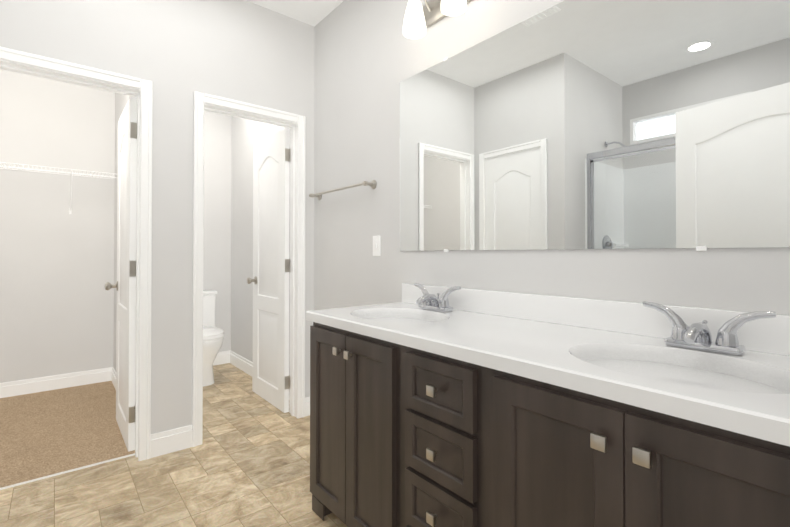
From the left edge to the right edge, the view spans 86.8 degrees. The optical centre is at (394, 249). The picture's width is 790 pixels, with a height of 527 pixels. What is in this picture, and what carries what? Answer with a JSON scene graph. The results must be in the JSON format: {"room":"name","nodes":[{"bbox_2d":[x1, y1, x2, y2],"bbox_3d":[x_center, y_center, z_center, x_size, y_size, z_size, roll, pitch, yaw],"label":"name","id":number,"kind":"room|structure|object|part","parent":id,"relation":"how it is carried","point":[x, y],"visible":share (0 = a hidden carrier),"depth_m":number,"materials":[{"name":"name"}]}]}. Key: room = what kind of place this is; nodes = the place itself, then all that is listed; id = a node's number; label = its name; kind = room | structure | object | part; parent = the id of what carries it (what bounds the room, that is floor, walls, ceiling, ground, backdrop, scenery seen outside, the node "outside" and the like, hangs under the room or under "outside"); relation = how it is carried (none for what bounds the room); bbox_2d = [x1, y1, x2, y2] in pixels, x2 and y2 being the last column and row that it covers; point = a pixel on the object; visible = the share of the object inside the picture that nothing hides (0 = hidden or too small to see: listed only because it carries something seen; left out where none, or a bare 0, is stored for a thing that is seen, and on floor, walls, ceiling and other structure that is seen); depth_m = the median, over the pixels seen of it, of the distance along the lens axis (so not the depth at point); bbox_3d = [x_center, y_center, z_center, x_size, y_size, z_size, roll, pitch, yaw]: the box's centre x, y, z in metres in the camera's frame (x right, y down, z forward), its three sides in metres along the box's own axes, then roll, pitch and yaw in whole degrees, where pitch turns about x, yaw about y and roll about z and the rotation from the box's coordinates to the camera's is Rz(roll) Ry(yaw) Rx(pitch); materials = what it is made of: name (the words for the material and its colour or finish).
{"room":"bathroom","nodes":[
{"label":"bathroom","id":0,"kind":"room"},
{"bbox_2d":[0,69,231,382],"bbox_3d":[-2.825,-0.212,3.544,2.770,2.760,0.120,0,-1,-39],"label":"wall","id":1,"kind":"structure","parent":0,"point":[56,297],"depth_m":3.51,"materials":[{"name":"paint"}]},
{"bbox_2d":[0,367,109,397],"bbox_3d":[-3.128,1.099,3.199,1.560,0.130,0.014,0,-1,-39],"label":"baseboard","id":2,"kind":"structure","parent":1,"relation":"attached to","point":[34,385],"depth_m":3.45,"materials":[{"name":"white wood"}]},
{"bbox_2d":[0,162,115,213],"bbox_3d":[-3.039,-0.473,3.096,1.610,0.333,0.307,0,-1,-39],"label":"wire closet shelf","id":3,"kind":"object","parent":1,"relation":"attached to","point":[58,172],"visible":1,"depth_m":3.34,"materials":[{"name":"white metal"}]},
{"bbox_2d":[213,351,228,365],"bbox_3d":[-2.059,1.108,4.071,0.840,0.130,0.014,0,-1,-39],"label":"baseboard","id":4,"kind":"structure","parent":1,"relation":"attached to","point":[222,357],"depth_m":4.29,"materials":[{"name":"white wood"}]},
{"bbox_2d":[113,93,134,370],"bbox_3d":[-1.927,-0.216,3.115,0.120,2.760,1.680,0,-1,-39],"label":"wall","id":5,"kind":"structure","parent":0,"point":[121,100],"depth_m":3.62,"materials":[{"name":"paint"}]},
{"bbox_2d":[110,367,115,389],"bbox_3d":[-1.979,1.098,3.061,0.014,0.130,1.680,0,-1,-39],"label":"baseboard","id":6,"kind":"structure","parent":5,"relation":"attached to","point":[112,372],"depth_m":3.62,"materials":[{"name":"white wood"}]},
{"bbox_2d":[0,0,300,433],"bbox_3d":[-1.317,-0.223,2.452,1.597,2.760,0.120,0,-1,-39],"label":"wall","id":7,"kind":"structure","parent":0,"point":[172,50],"depth_m":2.41,"materials":[{"name":"paint"}]},
{"bbox_2d":[0,453,134,489],"bbox_3d":[-1.698,1.149,2.165,0.620,0.010,0.014,0,-1,-39],"label":"trim","id":8,"kind":"structure","parent":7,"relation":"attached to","point":[48,476],"depth_m":2.15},
{"bbox_2d":[0,47,152,460],"bbox_3d":[-1.680,0.127,2.152,0.660,2.055,0.120,0,-1,-39],"label":"door frame","id":9,"kind":"structure","parent":7,"relation":"attached to","point":[52,75],"depth_m":2.32,"materials":[{"name":"white wood"}]},
{"bbox_2d":[104,96,136,451],"bbox_3d":[-1.690,0.138,2.624,0.181,2.025,0.616,0,-1,-39],"label":"closet door","id":10,"kind":"structure","parent":7,"relation":"in","point":[125,285],"depth_m":2.49,"materials":[{"name":"white wood"}]},
{"bbox_3d":[-1.851,0.241,2.821,0.181,0.066,0.104,0,-1,-39],"label":"knob","id":11,"kind":"part","parent":10,"relation":"part of","materials":[{"name":"silver metal"}]},
{"bbox_2d":[159,429,172,446],"bbox_3d":[-1.876,1.099,3.145,0.014,0.130,1.680,0,-1,-39],"label":"baseboard","id":12,"kind":"structure","parent":7,"relation":"attached to","point":[170,441],"depth_m":2.37,"materials":[{"name":"white wood"}]},
{"bbox_2d":[129,122,290,422],"bbox_3d":[-1.306,0.123,2.381,1.637,1.716,0.249,0,-1,-39],"label":"jamb hinges","id":13,"kind":"object","parent":7,"relation":"attached to","point":[133,129],"visible":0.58,"depth_m":2.39,"materials":[{"name":"silver metal"}]},
{"bbox_2d":[192,91,305,446],"bbox_3d":[-0.947,0.112,2.736,0.722,2.096,0.141,0,-1,-39],"label":"door frame","id":14,"kind":"structure","parent":7,"relation":"attached to","point":[200,99],"depth_m":2.79,"materials":[{"name":"white wood"}]},
{"bbox_2d":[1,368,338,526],"bbox_3d":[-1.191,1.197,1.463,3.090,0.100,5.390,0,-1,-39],"label":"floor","id":15,"kind":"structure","parent":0,"point":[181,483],"depth_m":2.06,"materials":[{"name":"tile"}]},
{"bbox_2d":[0,381,134,487],"bbox_3d":[-2.596,1.151,2.538,1.630,0.014,1.708,0,-1,-39],"label":"floor","id":16,"kind":"structure","parent":15,"relation":"on","point":[47,433],"depth_m":2.62,"materials":[{"name":"brown carpet"}]},
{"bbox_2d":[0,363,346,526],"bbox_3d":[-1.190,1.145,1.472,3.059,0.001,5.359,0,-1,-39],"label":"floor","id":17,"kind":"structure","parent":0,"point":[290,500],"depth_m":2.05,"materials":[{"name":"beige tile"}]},
{"bbox_2d":[203,290,224,386],"bbox_3d":[-1.790,0.784,3.791,0.456,0.772,0.767,0,-1,-39],"label":"toilet","id":18,"kind":"object","parent":17,"relation":"on","point":[213,337],"visible":0.42,"depth_m":3.63,"materials":[{"name":"ceramic"}]},
{"bbox_3d":[-1.737,0.618,3.728,0.372,0.299,0.588,0,-1,-39],"label":"seat","id":19,"kind":"part","parent":18,"relation":"part of","materials":[{"name":"ceramic"}]},
{"bbox_2d":[306,283,789,526],"bbox_3d":[0.340,0.649,1.379,0.581,0.995,1.668,0,-1,-39],"label":"bathroom vanity","id":20,"kind":"object","parent":17,"relation":"on","point":[441,406],"visible":1,"depth_m":1.10,"materials":[{"name":"brown wood"}]},
{"bbox_2d":[306,302,789,446],"bbox_3d":[0.348,0.337,1.389,0.561,0.140,1.668,0,-1,-39],"label":"countertop","id":21,"kind":"structure","parent":20,"relation":"on","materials":[{"name":"stone"}]},
{"bbox_2d":[246,0,343,26],"bbox_3d":[-1.191,-1.663,1.491,3.090,0.100,5.390,0,-1,-39],"label":"ceiling","id":22,"kind":"structure","parent":0,"point":[314,13],"depth_m":2.76,"materials":[{"name":"paint"}]},
{"bbox_2d":[300,22,313,397],"bbox_3d":[-0.656,-0.218,2.990,0.108,2.760,0.120,0,-1,-39],"label":"wall","id":23,"kind":"structure","parent":0,"point":[307,77],"depth_m":2.95,"materials":[{"name":"paint"}]},
{"bbox_2d":[246,128,289,412],"bbox_3d":[-0.964,0.144,3.216,0.181,2.025,0.616,0,-1,-39],"label":"door","id":24,"kind":"structure","parent":23,"relation":"in","point":[271,191],"depth_m":3.15,"materials":[{"name":"white wood"}]},
{"bbox_3d":[-1.125,0.246,3.413,0.181,0.066,0.104,0,-1,-39],"label":"knob","id":25,"kind":"part","parent":24,"relation":"part of","materials":[{"name":"silver metal"}]},
{"bbox_2d":[231,0,789,374],"bbox_3d":[-0.040,-0.223,2.416,0.120,2.760,5.390,0,-1,-39],"label":"wall","id":26,"kind":"structure","parent":0,"point":[369,57],"depth_m":2.31,"materials":[{"name":"paint"}]},
{"bbox_2d":[229,350,307,410],"bbox_3d":[-1.189,1.104,3.705,0.014,0.130,1.680,0,-1,-39],"label":"baseboard","id":27,"kind":"structure","parent":26,"relation":"attached to","point":[240,362],"depth_m":4.05,"materials":[{"name":"white wood"}]},
{"bbox_2d":[308,397,309,415],"bbox_3d":[-0.274,1.093,2.570,0.030,0.130,0.995,0,-1,-39],"label":"baseboard","id":28,"kind":"structure","parent":26,"relation":"attached to","point":[308,397],"depth_m":2.93,"materials":[{"name":"white wood"}]},
{"bbox_2d":[309,180,376,199],"bbox_3d":[-0.354,-0.376,2.642,0.080,0.054,0.689,0,-1,-39],"label":"towel rail","id":29,"kind":"object","parent":26,"relation":"attached to","point":[373,184],"visible":1,"depth_m":2.52,"materials":[{"name":"silver metal"}]},
{"bbox_2d":[373,235,379,255],"bbox_3d":[-0.108,-0.024,2.391,0.012,0.116,0.070,0,-1,-39],"label":"light switch","id":30,"kind":"object","parent":26,"relation":"attached to","point":[376,245],"visible":1,"depth_m":2.39,"materials":[{"name":"plastic"}]},
{"bbox_2d":[403,0,472,38],"bbox_3d":[0.196,-1.143,1.895,0.179,0.244,0.410,0,-1,-39],"label":"sconce","id":31,"kind":"object","parent":26,"relation":"attached to","point":[418,19],"visible":1,"depth_m":1.94,"materials":[{"name":"white glass"}]},
{"bbox_3d":[0.209,-1.185,1.905,0.146,0.160,0.410,0,-1,-39],"label":"plate","id":32,"kind":"part","parent":31,"relation":"part of","materials":[{"name":"silver metal"}]},
{"bbox_2d":[400,0,789,251],"bbox_3d":[0.555,-0.452,1.584,0.009,0.916,1.675,0,-1,-39],"label":"mirror","id":33,"kind":"object","parent":26,"relation":"attached to","point":[608,124],"visible":1,"depth_m":1.39,"materials":[{"name":"mirror"}]},
{"bbox_2d":[402,283,789,355],"bbox_3d":[0.563,0.218,1.552,0.022,0.100,1.648,0,-1,-39],"label":"backsplash","id":34,"kind":"structure","parent":26,"relation":"attached to","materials":[{"name":"stone"}]}
]}

